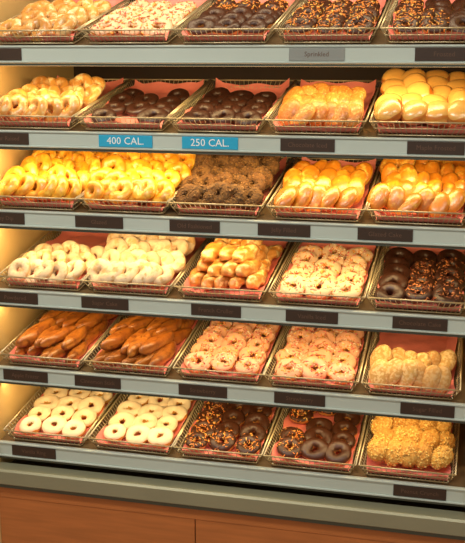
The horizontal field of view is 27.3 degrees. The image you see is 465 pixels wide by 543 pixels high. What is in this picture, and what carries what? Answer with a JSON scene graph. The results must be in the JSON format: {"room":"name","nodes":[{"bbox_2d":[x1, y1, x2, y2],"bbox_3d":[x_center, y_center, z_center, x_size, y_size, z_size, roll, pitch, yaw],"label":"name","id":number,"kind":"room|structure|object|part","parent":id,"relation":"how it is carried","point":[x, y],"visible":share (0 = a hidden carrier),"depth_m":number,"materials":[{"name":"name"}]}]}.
{"room":"food shop","nodes":[
{"label":"food shop","id":0,"kind":"room"},
{"bbox_3d":[-0.271,1.389,1.334,5.400,0.100,4.800,3,13,13],"label":"floor","id":1,"kind":"structure","parent":0,"visible":0},
{"bbox_2d":[0,0,464,542],"bbox_3d":[0.040,-0.155,2.938,1.459,2.200,0.770,3,13,13],"label":"display case","id":2,"kind":"object","parent":1,"relation":"on","point":[50,492],"visible":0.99,"depth_m":2.72,"materials":[{"name":"metal"}]},
{"bbox_2d":[0,150,110,209],"bbox_3d":[-0.512,-0.309,2.927,0.302,0.174,0.468,3,13,14],"label":"tray","id":3,"kind":"object","parent":2,"relation":"in","point":[44,178],"visible":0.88,"depth_m":2.77,"materials":[{"name":"yellow food"}]},
{"bbox_2d":[0,190,84,209],"bbox_3d":[-0.511,-0.282,2.937,0.267,0.044,0.475,3,23,14],"label":"wire basket","id":4,"kind":"object","parent":3,"relation":"on","point":[65,199],"depth_m":2.74,"materials":[{"name":"silver metal"}]},
{"bbox_2d":[0,231,121,290],"bbox_3d":[-0.507,-0.054,2.985,0.267,0.124,0.468,3,13,13],"label":"tray","id":5,"kind":"object","parent":2,"relation":"in","point":[62,262],"visible":0.92,"depth_m":2.84,"materials":[{"name":"white food"}]},
{"bbox_2d":[3,387,118,445],"bbox_3d":[-0.516,0.419,3.096,0.267,0.118,0.470,3,13,13],"label":"tray","id":6,"kind":"object","parent":2,"relation":"in","point":[59,414],"visible":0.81,"depth_m":2.99,"materials":[{"name":"beige food"}]},
{"bbox_2d":[0,310,123,369],"bbox_3d":[-0.512,0.182,3.040,0.267,0.120,0.469,3,13,14],"label":"tray","id":7,"kind":"object","parent":2,"relation":"in","point":[60,338],"visible":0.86,"depth_m":2.90,"materials":[{"name":"brown food"}]},
{"bbox_2d":[0,73,128,128],"bbox_3d":[-0.512,-0.520,2.878,0.283,0.150,0.466,3,13,14],"label":"tray","id":8,"kind":"object","parent":2,"relation":"in","point":[46,101],"visible":0.95,"depth_m":2.73,"materials":[{"name":"gold metal"}]},
{"bbox_2d":[0,0,128,43],"bbox_3d":[-0.496,-0.748,2.817,0.269,0.155,0.461,3,13,13],"label":"tray","id":9,"kind":"object","parent":2,"relation":"in","point":[54,22],"visible":1,"depth_m":2.67,"materials":[{"name":"gold metal"}]},
{"bbox_2d":[77,152,195,213],"bbox_3d":[-0.249,-0.299,2.863,0.300,0.184,0.468,3,13,14],"label":"tray","id":10,"kind":"object","parent":2,"relation":"in","point":[126,181],"visible":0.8,"depth_m":2.72,"materials":[{"name":"yellow food"}]},
{"bbox_2d":[77,190,177,213],"bbox_3d":[-0.249,-0.268,2.874,0.267,0.044,0.475,3,23,14],"label":"wire basket","id":11,"kind":"object","parent":10,"relation":"on","point":[133,200],"depth_m":2.68,"materials":[{"name":"silver metal"}]},
{"bbox_2d":[74,79,209,130],"bbox_3d":[-0.253,-0.496,2.818,0.267,0.130,0.466,3,13,13],"label":"tray","id":12,"kind":"object","parent":2,"relation":"in","point":[148,105],"visible":0.98,"depth_m":2.75,"materials":[{"name":"gold metal"}]},
{"bbox_2d":[83,315,201,376],"bbox_3d":[-0.252,0.194,2.977,0.267,0.125,0.469,3,13,13],"label":"tray","id":13,"kind":"object","parent":2,"relation":"in","point":[143,344],"visible":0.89,"depth_m":2.83,"materials":[{"name":"brown food"}]},
{"bbox_2d":[87,394,199,454],"bbox_3d":[-0.247,0.439,3.033,0.267,0.107,0.470,3,13,14],"label":"tray","id":14,"kind":"object","parent":2,"relation":"in","point":[149,423],"visible":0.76,"depth_m":2.92,"materials":[{"name":"white food"}]},
{"bbox_2d":[77,0,211,43],"bbox_3d":[-0.235,-0.737,2.754,0.267,0.162,0.461,3,13,13],"label":"tray","id":15,"kind":"object","parent":2,"relation":"in","point":[141,20],"visible":0.98,"depth_m":2.62,"materials":[{"name":"gold metal"}]},
{"bbox_2d":[82,233,207,295],"bbox_3d":[-0.252,-0.055,2.920,0.295,0.154,0.468,3,13,14],"label":"tray","id":16,"kind":"object","parent":2,"relation":"in","point":[129,263],"visible":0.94,"depth_m":2.78,"materials":[{"name":"white food"}]},
{"bbox_2d":[173,401,279,463],"bbox_3d":[0.009,0.450,2.971,0.267,0.113,0.470,3,13,13],"label":"tray","id":17,"kind":"object","parent":2,"relation":"in","point":[231,431],"visible":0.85,"depth_m":2.86,"materials":[{"name":"brown food"}]},
{"bbox_2d":[172,320,284,383],"bbox_3d":[0.012,0.213,2.915,0.267,0.115,0.469,3,13,13],"label":"tray","id":18,"kind":"object","parent":2,"relation":"in","point":[232,351],"visible":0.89,"depth_m":2.81,"materials":[{"name":"food"}]},
{"bbox_2d":[168,154,292,217],"bbox_3d":[0.001,-0.279,2.804,0.277,0.171,0.468,3,13,13],"label":"tray","id":19,"kind":"object","parent":2,"relation":"in","point":[234,185],"visible":0.97,"depth_m":2.67,"materials":[{"name":"brown food"}]},
{"bbox_2d":[167,78,294,132],"bbox_3d":[0.008,-0.485,2.755,0.267,0.135,0.466,3,13,14],"label":"tray","id":20,"kind":"object","parent":2,"relation":"in","point":[226,106],"visible":1,"depth_m":2.67,"materials":[{"name":"gold metal"}]},
{"bbox_2d":[173,238,290,301],"bbox_3d":[0.016,-0.043,2.855,0.267,0.160,0.468,3,13,13],"label":"tray","id":21,"kind":"object","parent":2,"relation":"in","point":[226,268],"visible":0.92,"depth_m":2.72,"materials":[{"name":"food"}]},
{"bbox_3d":[-0.040,0.712,2.798,1.459,0.036,0.022,3,13,13],"label":"wood trim","id":22,"kind":"part","parent":2,"relation":"part of","materials":[{"name":"brown wood"}]},
{"bbox_3d":[-0.036,0.581,2.786,1.397,0.055,0.030,3,13,13],"label":"price rail","id":23,"kind":"part","parent":2,"relation":"part of","materials":[{"name":"metal"}]},
{"bbox_3d":[-0.036,0.345,2.733,1.397,0.055,0.030,3,13,13],"label":"price rail","id":24,"kind":"part","parent":2,"relation":"part of","materials":[{"name":"metal"}]},
{"bbox_3d":[-0.036,0.111,2.679,1.397,0.055,0.030,3,13,13],"label":"price rail","id":25,"kind":"part","parent":2,"relation":"part of","materials":[{"name":"metal"}]},
{"bbox_3d":[-0.036,-0.120,2.627,1.397,0.055,0.030,3,13,13],"label":"price rail","id":26,"kind":"part","parent":2,"relation":"part of","materials":[{"name":"metal"}]},
{"bbox_3d":[-0.036,-0.343,2.576,1.397,0.055,0.030,3,13,13],"label":"price rail","id":27,"kind":"part","parent":2,"relation":"part of","materials":[{"name":"metal"}]},
{"bbox_3d":[-0.036,-0.570,2.525,1.397,0.055,0.030,3,13,13],"label":"price rail","id":28,"kind":"part","parent":2,"relation":"part of","materials":[{"name":"metal"}]},
{"bbox_2d":[172,0,297,43],"bbox_3d":[0.026,-0.718,2.692,0.267,0.152,0.461,3,13,14],"label":"tray","id":29,"kind":"object","parent":2,"relation":"in","point":[224,20],"visible":0.98,"depth_m":2.56,"materials":[{"name":"gold metal"}]},
{"bbox_3d":[0.128,-0.210,3.294,1.399,1.950,0.030,3,13,13],"label":"panel","id":30,"kind":"part","parent":2,"relation":"part of","materials":[{"name":"clear glass"}]},
{"bbox_2d":[263,408,368,473],"bbox_3d":[0.274,0.466,2.908,0.267,0.110,0.470,3,13,14],"label":"tray","id":31,"kind":"object","parent":2,"relation":"in","point":[308,438],"visible":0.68,"depth_m":2.79,"materials":[{"name":"brown food"}]},
{"bbox_2d":[263,326,370,391],"bbox_3d":[0.270,0.224,2.853,0.267,0.120,0.469,3,13,13],"label":"tray","id":32,"kind":"object","parent":2,"relation":"in","point":[317,357],"visible":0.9,"depth_m":2.75,"materials":[{"name":"food"}]},
{"bbox_2d":[265,79,381,134],"bbox_3d":[0.268,-0.469,2.693,0.267,0.133,0.466,3,13,13],"label":"tray","id":33,"kind":"object","parent":2,"relation":"in","point":[321,106],"visible":1,"depth_m":2.53,"materials":[{"name":"gold metal"}]},
{"bbox_2d":[266,157,381,221],"bbox_3d":[0.275,-0.248,2.743,0.267,0.138,0.468,3,13,14],"label":"tray","id":34,"kind":"object","parent":2,"relation":"in","point":[335,189],"visible":1,"depth_m":2.60,"materials":[{"name":"orange food"}]},
{"bbox_2d":[268,242,380,307],"bbox_3d":[0.283,-0.008,2.796,0.267,0.118,0.468,3,13,14],"label":"tray","id":35,"kind":"object","parent":2,"relation":"in","point":[322,273],"visible":0.98,"depth_m":2.71,"materials":[{"name":"food"}]},
{"bbox_2d":[274,0,389,42],"bbox_3d":[0.289,-0.707,2.629,0.267,0.157,0.461,3,13,13],"label":"tray","id":36,"kind":"object","parent":2,"relation":"in","point":[316,20],"visible":1,"depth_m":2.49,"materials":[{"name":"gold metal"}]},
{"bbox_2d":[358,415,459,483],"bbox_3d":[0.537,0.468,2.842,0.267,0.135,0.470,3,13,14],"label":"tray","id":37,"kind":"object","parent":2,"relation":"in","point":[398,447],"visible":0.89,"depth_m":2.69,"materials":[{"name":"yellow food"}]},
{"bbox_2d":[361,332,462,399],"bbox_3d":[0.534,0.240,2.790,0.267,0.118,0.469,3,13,13],"label":"tray","id":38,"kind":"object","parent":2,"relation":"in","point":[414,364],"visible":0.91,"depth_m":2.64,"materials":[{"name":"beige food"}]},
{"bbox_2d":[366,159,464,225],"bbox_3d":[0.533,-0.247,2.678,0.274,0.164,0.468,3,13,14],"label":"tray","id":39,"kind":"object","parent":2,"relation":"in","point":[432,191],"visible":0.95,"depth_m":2.53,"materials":[{"name":"orange food"}]},
{"bbox_2d":[367,246,464,314],"bbox_3d":[0.545,0.003,2.733,0.267,0.124,0.468,3,13,14],"label":"tray","id":40,"kind":"object","parent":2,"relation":"in","point":[412,278],"visible":0.98,"depth_m":2.65,"materials":[{"name":"brown food"}]},
{"bbox_2d":[369,68,464,136],"bbox_3d":[0.532,-0.472,2.626,0.267,0.167,0.466,3,13,13],"label":"tray","id":41,"kind":"object","parent":2,"relation":"in","point":[412,101],"visible":1,"depth_m":2.48,"materials":[{"name":"gold metal"}]},
{"bbox_2d":[369,92,464,136],"bbox_3d":[0.533,-0.452,2.634,0.267,0.044,0.475,3,24,13],"label":"wire basket","id":42,"kind":"object","parent":41,"relation":"on","point":[408,122],"depth_m":2.44,"materials":[{"name":"silver metal"}]},
{"bbox_2d":[380,0,464,42],"bbox_3d":[0.551,-0.691,2.566,0.267,0.155,0.461,3,13,13],"label":"tray","id":43,"kind":"object","parent":2,"relation":"in","point":[413,20],"visible":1,"depth_m":2.43,"materials":[{"name":"gold metal"}]}
]}

